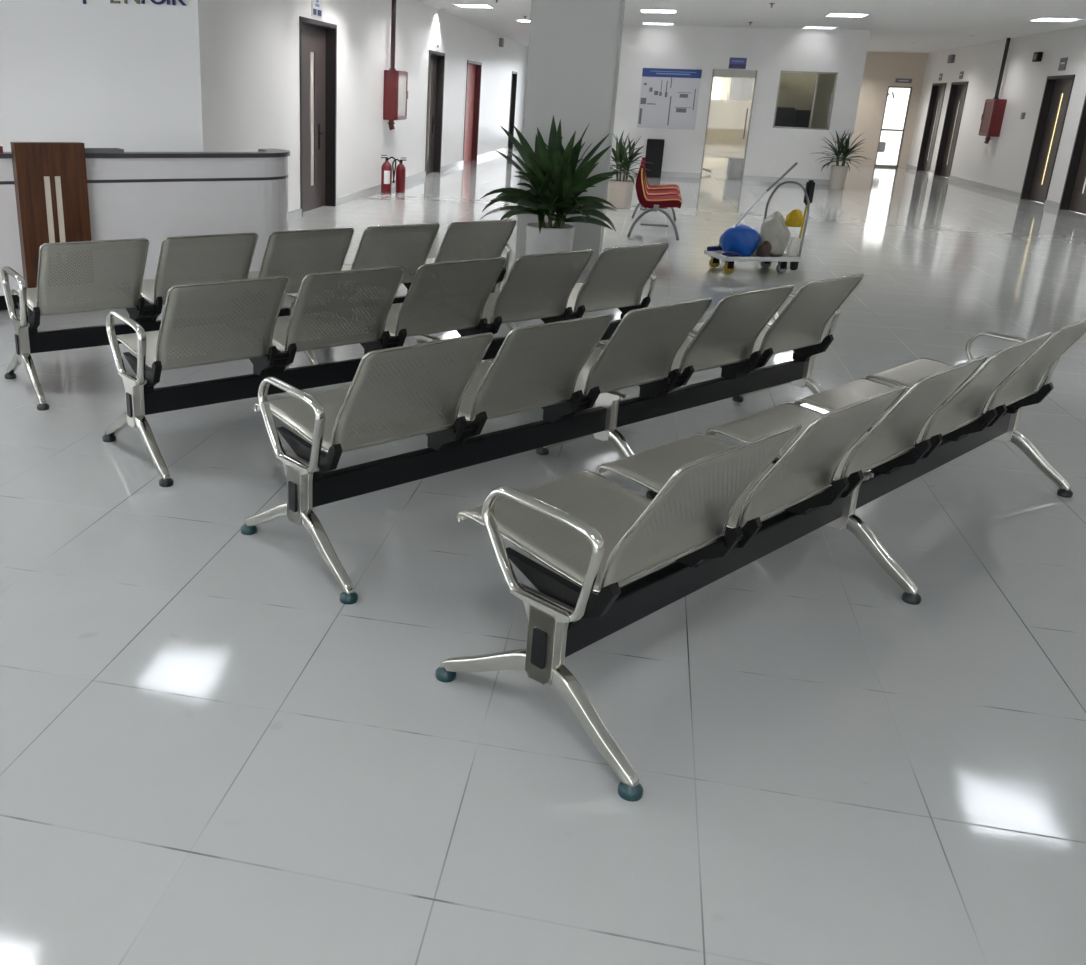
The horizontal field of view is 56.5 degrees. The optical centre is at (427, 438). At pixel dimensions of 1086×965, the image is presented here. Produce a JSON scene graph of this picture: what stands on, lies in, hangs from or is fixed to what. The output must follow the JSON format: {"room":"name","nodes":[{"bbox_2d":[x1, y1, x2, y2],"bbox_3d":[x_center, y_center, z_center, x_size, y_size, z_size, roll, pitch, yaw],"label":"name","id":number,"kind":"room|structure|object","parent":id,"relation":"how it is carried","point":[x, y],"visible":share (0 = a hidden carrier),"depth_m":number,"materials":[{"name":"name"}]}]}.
{"room":"hospital interior","nodes":[
{"label":"hospital interior","id":0,"kind":"room"},
{"bbox_2d":[0,0,214,151],"bbox_3d":[-4.437,-3.431,9.510,5.000,2.850,0.250,6,19,11],"label":"wall","id":1,"kind":"structure","parent":0,"point":[132,76],"depth_m":9.07,"materials":[{"name":"paint"}]},
{"bbox_2d":[83,0,186,5],"bbox_3d":[-2.579,-3.892,8.775,0.984,0.162,0.024,6,19,11],"label":"lettering","id":2,"kind":"object","parent":1,"relation":"attached to","point":[84,1],"depth_m":8.75,"materials":[{"name":"blue plastic"}]},
{"bbox_2d":[210,0,527,211],"bbox_3d":[0.470,-6.968,20.256,0.250,2.850,23.950,6,19,11],"label":"wall","id":3,"kind":"structure","parent":0,"point":[255,56],"depth_m":13.66,"materials":[{"name":"paint"}]},
{"bbox_2d":[311,0,321,17],"bbox_3d":[-1.289,-5.010,11.626,0.014,0.200,0.360,6,19,11],"label":"door sign","id":4,"kind":"object","parent":3,"relation":"attached to","point":[316,5],"visible":1,"depth_m":11.61,"materials":[{"name":"white plastic"}]},
{"bbox_2d":[313,8,321,15],"bbox_3d":[-1.285,-4.960,11.642,0.002,0.064,0.302,6,19,11],"label":"print","id":5,"kind":"object","parent":4,"relation":"attached to","point":[316,11],"depth_m":11.65,"materials":[{"name":"blue plastic"}]},
{"bbox_2d":[299,16,336,216],"bbox_3d":[-1.433,-3.882,12.132,0.252,2.200,1.370,6,19,11],"label":"door","id":6,"kind":"structure","parent":3,"relation":"in","point":[317,39],"depth_m":12.41,"materials":[{"name":"brown wood"}]},
{"bbox_2d":[383,0,407,129],"bbox_3d":[-0.460,-5.635,14.951,0.235,1.961,0.620,6,19,11],"label":"cabinet","id":7,"kind":"object","parent":3,"relation":"attached to","point":[395,81],"visible":1,"depth_m":14.84,"materials":[{"name":"red metal"}]},
{"bbox_2d":[288,143,520,221],"bbox_3d":[0.502,-5.585,20.472,0.015,0.100,24.000,6,19,11],"label":"baseboard","id":8,"kind":"structure","parent":3,"relation":"attached to","point":[293,215],"depth_m":14.90,"materials":[{"name":"tile"}]},
{"bbox_2d":[425,50,444,173],"bbox_3d":[0.017,-5.977,18.415,0.252,2.150,1.370,6,19,11],"label":"door","id":9,"kind":"structure","parent":3,"relation":"in","point":[436,65],"depth_m":18.80,"materials":[{"name":"brown wood"}]},
{"bbox_2d":[435,42,439,49],"bbox_3d":[0.173,-7.060,17.997,0.014,0.120,0.300,6,19,11],"label":"door sign","id":10,"kind":"object","parent":3,"relation":"attached to","point":[436,43],"visible":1,"depth_m":17.95,"materials":[{"name":"white plastic"}]},
{"bbox_2d":[463,60,481,164],"bbox_3d":[0.869,-7.208,22.108,0.252,2.120,1.800,6,19,11],"label":"door","id":11,"kind":"structure","parent":3,"relation":"in","point":[474,69],"depth_m":22.63,"materials":[{"name":"red wood"}]},
{"bbox_2d":[499,38,503,46],"bbox_3d":[1.825,-9.816,24.789,0.080,0.200,0.300,6,19,11],"label":"emergency light","id":12,"kind":"object","parent":3,"relation":"attached to","point":[501,40],"visible":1,"depth_m":24.67,"materials":[{"name":"grey plastic"}]},
{"bbox_2d":[508,71,516,148],"bbox_3d":[2.264,-9.228,28.154,0.252,2.080,1.050,6,19,11],"label":"door","id":13,"kind":"structure","parent":3,"relation":"in","point":[514,74],"depth_m":28.50,"materials":[{"name":"black wood"}]},
{"bbox_2d":[0,148,1085,964],"bbox_3d":[2.920,-2.925,13.356,18.400,0.100,40.200,6,19,11],"label":"floor","id":14,"kind":"structure","parent":0,"point":[209,755],"depth_m":2.60,"materials":[{"name":"tile"}]},
{"bbox_2d":[0,142,289,309],"bbox_3d":[-2.767,-1.453,6.708,4.062,1.065,0.779,-10,23,-32],"label":"reception desk","id":15,"kind":"object","parent":14,"relation":"on","point":[51,192],"visible":0.7,"depth_m":6.78,"materials":[{"name":"white laminate"}]},
{"bbox_2d":[85,148,123,152],"bbox_3d":[-2.180,-1.917,6.658,0.280,0.026,0.120,-10,23,-32],"label":"document tray","id":16,"kind":"object","parent":15,"relation":"on","point":[87,150],"visible":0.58,"depth_m":6.63,"materials":[{"name":"grey plastic"}]},
{"bbox_2d":[0,149,289,158],"bbox_3d":[-2.631,-1.817,6.405,4.084,0.030,0.511,-13,24,-37],"label":"countertop","id":17,"kind":"structure","parent":15,"relation":"on","point":[262,153],"depth_m":6.92,"materials":[{"name":"white stone"}]},
{"bbox_2d":[1,219,516,410],"bbox_3d":[-0.775,-0.814,5.549,2.926,0.757,0.674,-11,23,-33],"label":"bench","id":18,"kind":"object","parent":14,"relation":"on","point":[148,296],"visible":0.71,"depth_m":4.99,"materials":[{"name":"grey metal"}]},
{"bbox_2d":[102,243,668,486],"bbox_3d":[-0.027,-0.513,4.760,2.926,0.757,0.674,-12,24,-35],"label":"bench","id":19,"kind":"object","parent":14,"relation":"on","point":[386,324],"visible":0.92,"depth_m":4.27,"materials":[{"name":"grey metal"}]},
{"bbox_2d":[381,155,395,193],"bbox_3d":[-0.597,-3.946,14.929,0.204,0.550,0.161,13,22,30],"label":"fire extinguisher","id":20,"kind":"object","parent":14,"relation":"on","point":[386,170],"visible":1,"depth_m":14.89,"materials":[{"name":"red metal"}]},
{"bbox_2d":[392,159,405,192],"bbox_3d":[-0.430,-3.977,15.095,0.190,0.511,0.150,8,20,16],"label":"fire extinguisher","id":21,"kind":"object","parent":14,"relation":"on","point":[400,169],"visible":0.96,"depth_m":15.04,"materials":[{"name":"red metal"}]},
{"bbox_2d":[480,115,618,284],"bbox_3d":[0.987,-1.932,8.105,1.082,1.322,1.063,6,19,11],"label":"potted plant","id":22,"kind":"object","parent":14,"relation":"on","point":[556,186],"visible":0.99,"depth_m":7.99,"materials":[{"name":"green plant"}]},
{"bbox_2d":[241,274,863,604],"bbox_3d":[0.692,-0.215,3.979,2.926,0.757,0.674,-13,24,-37],"label":"bench","id":23,"kind":"object","parent":14,"relation":"on","point":[659,355],"visible":0.98,"depth_m":3.50,"materials":[{"name":"grey metal"}]},
{"bbox_2d":[515,0,624,270],"bbox_3d":[1.271,-2.979,8.824,0.740,2.850,0.740,6,19,11],"label":"column","id":24,"kind":"structure","parent":14,"relation":"on","point":[574,49],"depth_m":8.44,"materials":[{"name":"paint"}]},
{"bbox_2d":[608,130,652,207],"bbox_3d":[2.742,-3.814,14.140,0.808,1.054,0.854,16,23,35],"label":"potted plant","id":25,"kind":"object","parent":14,"relation":"on","point":[620,191],"visible":0.88,"depth_m":14.08,"materials":[{"name":"green plant"}]},
{"bbox_2d":[627,157,682,240],"bbox_3d":[2.714,-2.880,11.852,0.573,0.768,2.100,6,19,11],"label":"chair","id":26,"kind":"object","parent":14,"relation":"on","point":[654,197],"visible":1,"depth_m":11.00,"materials":[{"name":"red metal"}]},
{"bbox_2d":[645,139,664,177],"bbox_3d":[4.526,-5.609,20.014,0.340,0.730,0.372,6,19,11],"label":"floor speaker","id":27,"kind":"object","parent":14,"relation":"on","point":[654,148],"visible":0.8,"depth_m":19.84,"materials":[{"name":"black plastic"}]},
{"bbox_2d":[725,158,743,177],"bbox_3d":[6.426,-5.678,20.738,0.420,0.520,0.415,6,19,11],"label":"base cabinet","id":28,"kind":"object","parent":14,"relation":"on","point":[734,166],"visible":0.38,"depth_m":20.58,"materials":[{"name":"grey plastic"}]},
{"bbox_2d":[704,181,809,273],"bbox_3d":[3.004,-1.936,9.117,0.775,0.811,0.424,-2,19,-11],"label":"trolley","id":29,"kind":"object","parent":14,"relation":"on","point":[716,256],"visible":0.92,"depth_m":9.05,"materials":[{"name":"white plastic"}]},
{"bbox_2d":[722,251,738,255],"bbox_3d":[2.731,-1.669,9.016,0.154,0.040,0.087,6,19,11],"label":"rag","id":30,"kind":"object","parent":29,"relation":"on","point":[728,253],"visible":1,"depth_m":8.99,"materials":[{"name":"fabric"}]},
{"bbox_2d":[719,225,759,255],"bbox_3d":[2.850,-1.817,9.123,0.318,0.269,0.303,-3,20,-15],"label":"bag","id":31,"kind":"object","parent":29,"relation":"on","point":[744,240],"visible":0.86,"depth_m":9.02,"materials":[{"name":"plastic"}]},
{"bbox_2d":[707,162,797,250],"bbox_3d":[3.008,-2.147,9.250,0.915,0.797,0.084,-5,20,-20],"label":"mop","id":32,"kind":"object","parent":29,"relation":"on","point":[709,248],"visible":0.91,"depth_m":9.23,"materials":[{"name":"white plastic"}]},
{"bbox_2d":[756,241,771,256],"bbox_3d":[3.044,-1.718,9.049,0.128,0.144,0.104,6,19,11],"label":"rag","id":33,"kind":"object","parent":29,"relation":"on","point":[763,250],"visible":1,"depth_m":9.02,"materials":[{"name":"fabric"}]},
{"bbox_2d":[755,211,789,255],"bbox_3d":[3.173,-1.886,9.168,0.290,0.392,0.313,6,19,11],"label":"bag","id":34,"kind":"object","parent":29,"relation":"on","point":[774,229],"visible":0.75,"depth_m":9.09,"materials":[{"name":"grey plastic"}]},
{"bbox_2d":[787,237,800,256],"bbox_3d":[3.328,-1.742,9.089,0.108,0.178,0.024,-2,19,-11],"label":"pad","id":35,"kind":"object","parent":29,"relation":"on","point":[795,242],"visible":1,"depth_m":9.08,"materials":[{"name":"fabric"}]},
{"bbox_2d":[785,209,803,226],"bbox_3d":[3.378,-2.032,9.204,0.167,0.161,0.081,6,19,11],"label":"rag","id":36,"kind":"object","parent":29,"relation":"hanging from","point":[795,218],"visible":1,"depth_m":9.18,"materials":[{"name":"fabric"}]},
{"bbox_2d":[435,319,1085,801],"bbox_3d":[1.321,0.069,3.226,2.926,0.757,0.674,-15,25,-40],"label":"bench","id":37,"kind":"object","parent":14,"relation":"on","point":[708,516],"visible":1,"depth_m":2.65,"materials":[{"name":"grey metal"}]},
{"bbox_2d":[774,107,794,126],"bbox_3d":[7.105,-6.016,20.413,0.500,1.420,0.415,6,19,11],"label":"cabinet","id":38,"kind":"object","parent":14,"relation":"on","point":[784,115],"visible":0.24,"depth_m":20.04,"materials":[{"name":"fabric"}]},
{"bbox_2d":[789,180,814,269],"bbox_3d":[3.458,-1.967,9.241,0.115,0.820,0.060,-2,19,-11],"label":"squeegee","id":39,"kind":"object","parent":14,"relation":"on","point":[810,185],"visible":0.74,"depth_m":9.16,"materials":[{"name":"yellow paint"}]},
{"bbox_2d":[793,110,810,127],"bbox_3d":[7.577,-6.015,20.520,0.280,1.380,0.415,6,19,11],"label":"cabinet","id":40,"kind":"object","parent":14,"relation":"on","point":[801,117],"visible":0.37,"depth_m":20.16,"materials":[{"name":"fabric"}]},
{"bbox_2d":[811,129,870,188],"bbox_3d":[7.797,-5.267,18.811,0.902,1.101,1.030,-15,26,-41],"label":"potted plant","id":41,"kind":"object","parent":14,"relation":"on","point":[838,173],"visible":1,"depth_m":18.80,"materials":[{"name":"green plant"}]},
{"bbox_2d":[703,77,731,168],"bbox_3d":[6.649,-7.595,22.965,4.450,2.700,0.100,6,19,11],"label":"wall","id":42,"kind":"structure","parent":0,"point":[709,162],"depth_m":23.25,"materials":[{"name":"white paint"}]},
{"bbox_2d":[711,80,722,99],"bbox_3d":[6.350,-7.706,22.872,0.640,0.950,0.110,6,19,11],"label":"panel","id":43,"kind":"object","parent":42,"relation":"attached to","point":[717,84],"visible":0.16,"depth_m":22.69,"materials":[{"name":"white"}]},
{"bbox_2d":[610,24,870,180],"bbox_3d":[5.886,-6.624,19.849,4.950,2.850,0.200,6,19,11],"label":"wall","id":44,"kind":"structure","parent":0,"point":[771,152],"depth_m":19.62,"materials":[{"name":"paint"}]},
{"bbox_2d":[637,68,701,129],"bbox_3d":[4.805,-6.766,19.927,1.140,1.130,0.026,6,19,11],"label":"notice board","id":45,"kind":"object","parent":44,"relation":"attached to","point":[669,98],"visible":1,"depth_m":19.92,"materials":[{"name":"white paper"}]},
{"bbox_2d":[638,77,695,124],"bbox_3d":[4.777,-6.723,19.940,1.050,0.900,0.002,6,19,11],"label":"print","id":46,"kind":"object","parent":45,"relation":"attached to","point":[663,100],"depth_m":19.94},
{"bbox_2d":[610,169,844,185],"bbox_3d":[5.814,-5.292,20.199,4.950,0.100,0.015,6,19,11],"label":"baseboard","id":47,"kind":"structure","parent":44,"relation":"attached to","point":[663,173],"depth_m":20.04,"materials":[{"name":"tile"}]},
{"bbox_2d":[700,69,756,179],"bbox_3d":[5.976,-6.236,19.917,0.840,2.080,0.118,6,19,11],"label":"door","id":48,"kind":"structure","parent":44,"relation":"in","point":[728,121],"depth_m":19.92,"materials":[{"name":"glass"}]},
{"bbox_2d":[729,57,746,68],"bbox_3d":[6.032,-7.308,19.469,0.320,0.200,0.014,6,19,11],"label":"door sign","id":49,"kind":"object","parent":44,"relation":"attached to","point":[734,63],"visible":1,"depth_m":19.46,"materials":[{"name":"blue plastic"}]},
{"bbox_2d":[729,64,745,68],"bbox_3d":[6.029,-7.249,19.484,0.320,0.080,0.002,6,19,11],"label":"print","id":50,"kind":"object","parent":49,"relation":"attached to","point":[733,66],"depth_m":19.48,"materials":[{"name":"blue plastic"}]},
{"bbox_2d":[773,71,837,129],"bbox_3d":[7.342,-6.586,19.485,1.060,1.060,0.084,6,19,11],"label":"window","id":51,"kind":"structure","parent":44,"relation":"in","point":[824,93],"depth_m":19.44,"materials":[{"name":"glass"}]},
{"bbox_2d":[811,74,835,127],"bbox_3d":[7.683,-6.564,19.457,0.320,1.000,0.004,6,19,11],"label":"blind","id":52,"kind":"object","parent":51,"relation":"attached to","point":[825,84],"depth_m":19.45,"materials":[{"name":"white"}]},
{"bbox_2d":[417,0,1085,52],"bbox_3d":[1.771,-5.685,12.150,16.050,0.120,39.200,6,19,11],"label":"ceiling","id":53,"kind":"structure","parent":0,"point":[906,26],"depth_m":16.53,"materials":[{"name":"paint"}]},
{"bbox_2d":[453,4,493,7],"bbox_3d":[0.767,-7.306,16.750,0.600,0.118,0.600,6,19,11],"label":"ceiling light","id":54,"kind":"object","parent":53,"relation":"attached to","point":[457,5],"visible":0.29,"depth_m":16.87,"materials":[{"name":"plastic"}]},
{"bbox_2d":[515,19,529,21],"bbox_3d":[2.049,-8.260,19.644,0.600,0.118,0.600,6,19,11],"label":"ceiling light","id":55,"kind":"object","parent":53,"relation":"attached to","point":[518,20],"visible":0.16,"depth_m":19.77,"materials":[{"name":"plastic"}]},
{"bbox_2d":[642,22,673,24],"bbox_3d":[4.410,-7.995,19.134,0.600,0.118,0.600,6,19,11],"label":"ceiling light","id":56,"kind":"object","parent":53,"relation":"attached to","point":[643,23],"visible":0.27,"depth_m":19.24,"materials":[{"name":"plastic"}]},
{"bbox_2d":[640,9,676,12],"bbox_3d":[3.799,-7.087,16.448,0.600,0.118,0.600,6,19,11],"label":"ceiling light","id":57,"kind":"object","parent":53,"relation":"attached to","point":[641,10],"visible":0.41,"depth_m":16.56,"materials":[{"name":"plastic"}]},
{"bbox_2d":[801,26,838,28],"bbox_3d":[7.301,-7.707,18.616,0.600,0.118,0.600,6,19,11],"label":"ceiling light","id":58,"kind":"object","parent":53,"relation":"attached to","point":[804,27],"visible":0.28,"depth_m":18.71,"materials":[{"name":"plastic"}]},
{"bbox_2d":[825,13,869,16],"bbox_3d":[6.669,-6.785,15.886,0.600,0.118,0.600,6,19,11],"label":"ceiling light","id":59,"kind":"object","parent":53,"relation":"attached to","point":[829,14],"visible":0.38,"depth_m":15.99,"materials":[{"name":"plastic"}]},
{"bbox_2d":[1028,18,1084,21],"bbox_3d":[9.648,-6.489,15.352,0.600,0.118,0.600,6,19,11],"label":"ceiling light","id":60,"kind":"object","parent":53,"relation":"attached to","point":[1037,19],"visible":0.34,"depth_m":15.44,"materials":[{"name":"plastic"}]},
{"bbox_2d":[777,72,816,127],"bbox_3d":[7.814,-7.003,21.383,1.450,2.700,0.100,6,19,11],"label":"wall","id":61,"kind":"structure","parent":0,"point":[796,91],"depth_m":21.20,"materials":[{"name":"beige paint"}]},
{"bbox_2d":[848,52,927,167],"bbox_3d":[11.505,-8.679,26.392,3.100,2.850,0.200,6,19,11],"label":"wall","id":62,"kind":"structure","parent":0,"point":[881,69],"depth_m":26.11,"materials":[{"name":"beige paint"}]},
{"bbox_2d":[874,86,911,167],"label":"door","id":63,"kind":"structure","parent":62,"relation":"in","point":[897,102],"depth_m":27.23,"materials":[{"name":"metal"}]},
{"bbox_2d":[895,78,911,82],"bbox_3d":[12.319,-9.264,25.892,0.400,0.110,0.014,6,19,11],"label":"door sign","id":64,"kind":"object","parent":62,"relation":"attached to","point":[898,80],"visible":1,"depth_m":25.89,"materials":[{"name":"grey plastic"}]},
{"bbox_2d":[908,25,1085,202],"bbox_3d":[9.078,-2.955,9.600,0.250,2.850,35.500,6,19,11],"label":"wall","id":65,"kind":"structure","parent":0,"point":[1002,162],"depth_m":19.26,"materials":[{"name":"paint"}]},
{"bbox_2d":[916,83,946,173],"bbox_3d":[12.485,-7.614,24.570,0.252,2.100,1.280,6,19,11],"label":"door","id":66,"kind":"structure","parent":65,"relation":"in","point":[938,89],"depth_m":24.93,"materials":[{"name":"brown wood"}]},
{"bbox_2d":[947,54,954,62],"bbox_3d":[12.217,-8.863,23.346,0.084,0.180,0.300,6,19,11],"label":"wall speaker","id":67,"kind":"object","parent":65,"relation":"attached to","point":[951,58],"visible":1,"depth_m":23.23,"materials":[{"name":"grey plastic"}]},
{"bbox_2d":[934,81,968,178],"bbox_3d":[12.103,-7.056,22.918,0.252,2.100,1.350,6,19,11],"label":"door","id":68,"kind":"structure","parent":65,"relation":"in","point":[958,90],"depth_m":23.28,"materials":[{"name":"brown wood"}]},
{"bbox_2d":[906,164,1059,209],"bbox_3d":[8.900,-1.670,10.075,0.015,0.100,35.500,6,19,11],"label":"baseboard","id":69,"kind":"structure","parent":65,"relation":"attached to","point":[1048,203],"depth_m":19.86,"materials":[{"name":"tile"}]},
{"bbox_2d":[978,38,1010,143],"bbox_3d":[11.210,-6.826,19.685,0.235,1.981,0.620,6,19,11],"label":"upper cabinet","id":70,"kind":"object","parent":65,"relation":"attached to","point":[992,116],"visible":1,"depth_m":19.62,"materials":[{"name":"red metal"}]},
{"bbox_2d":[1032,52,1042,61],"bbox_3d":[10.955,-6.859,17.972,0.084,0.160,0.240,6,19,11],"label":"emergency light","id":71,"kind":"object","parent":65,"relation":"attached to","point":[1037,57],"visible":1,"depth_m":17.89,"materials":[{"name":"black plastic"}]},
{"bbox_2d":[1020,75,1074,204],"bbox_3d":[10.792,-5.141,17.244,0.252,2.100,1.250,6,19,11],"label":"door","id":72,"kind":"structure","parent":65,"relation":"in","point":[1058,89],"depth_m":17.52,"materials":[{"name":"brown"}]},
{"bbox_2d":[1058,57,1067,70],"bbox_3d":[10.723,-6.323,16.888,0.014,0.200,0.300,6,19,11],"label":"door sign","id":73,"kind":"object","parent":65,"relation":"attached to","point":[1063,61],"visible":1,"depth_m":16.87,"materials":[{"name":"grey plastic"}]},
{"bbox_2d":[1059,95,1085,213],"bbox_3d":[10.364,-4.525,15.390,0.252,2.120,1.450,6,19,11],"label":"door","id":74,"kind":"structure","parent":65,"relation":"in","point":[1073,198],"depth_m":16.07,"materials":[{"name":"brown"}]},
{"bbox_3d":[7.004,-7.005,21.299,0.100,2.700,3.200,6,19,11],"label":"wall office partition","id":75,"kind":"structure","parent":0,"visible":0},
{"bbox_2d":[729,77,752,100],"bbox_3d":[6.995,-7.819,22.334,0.500,0.960,0.060,6,19,11],"label":"roller blind","id":76,"kind":"object","parent":75,"relation":"attached to","point":[741,88],"visible":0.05,"depth_m":22.33,"materials":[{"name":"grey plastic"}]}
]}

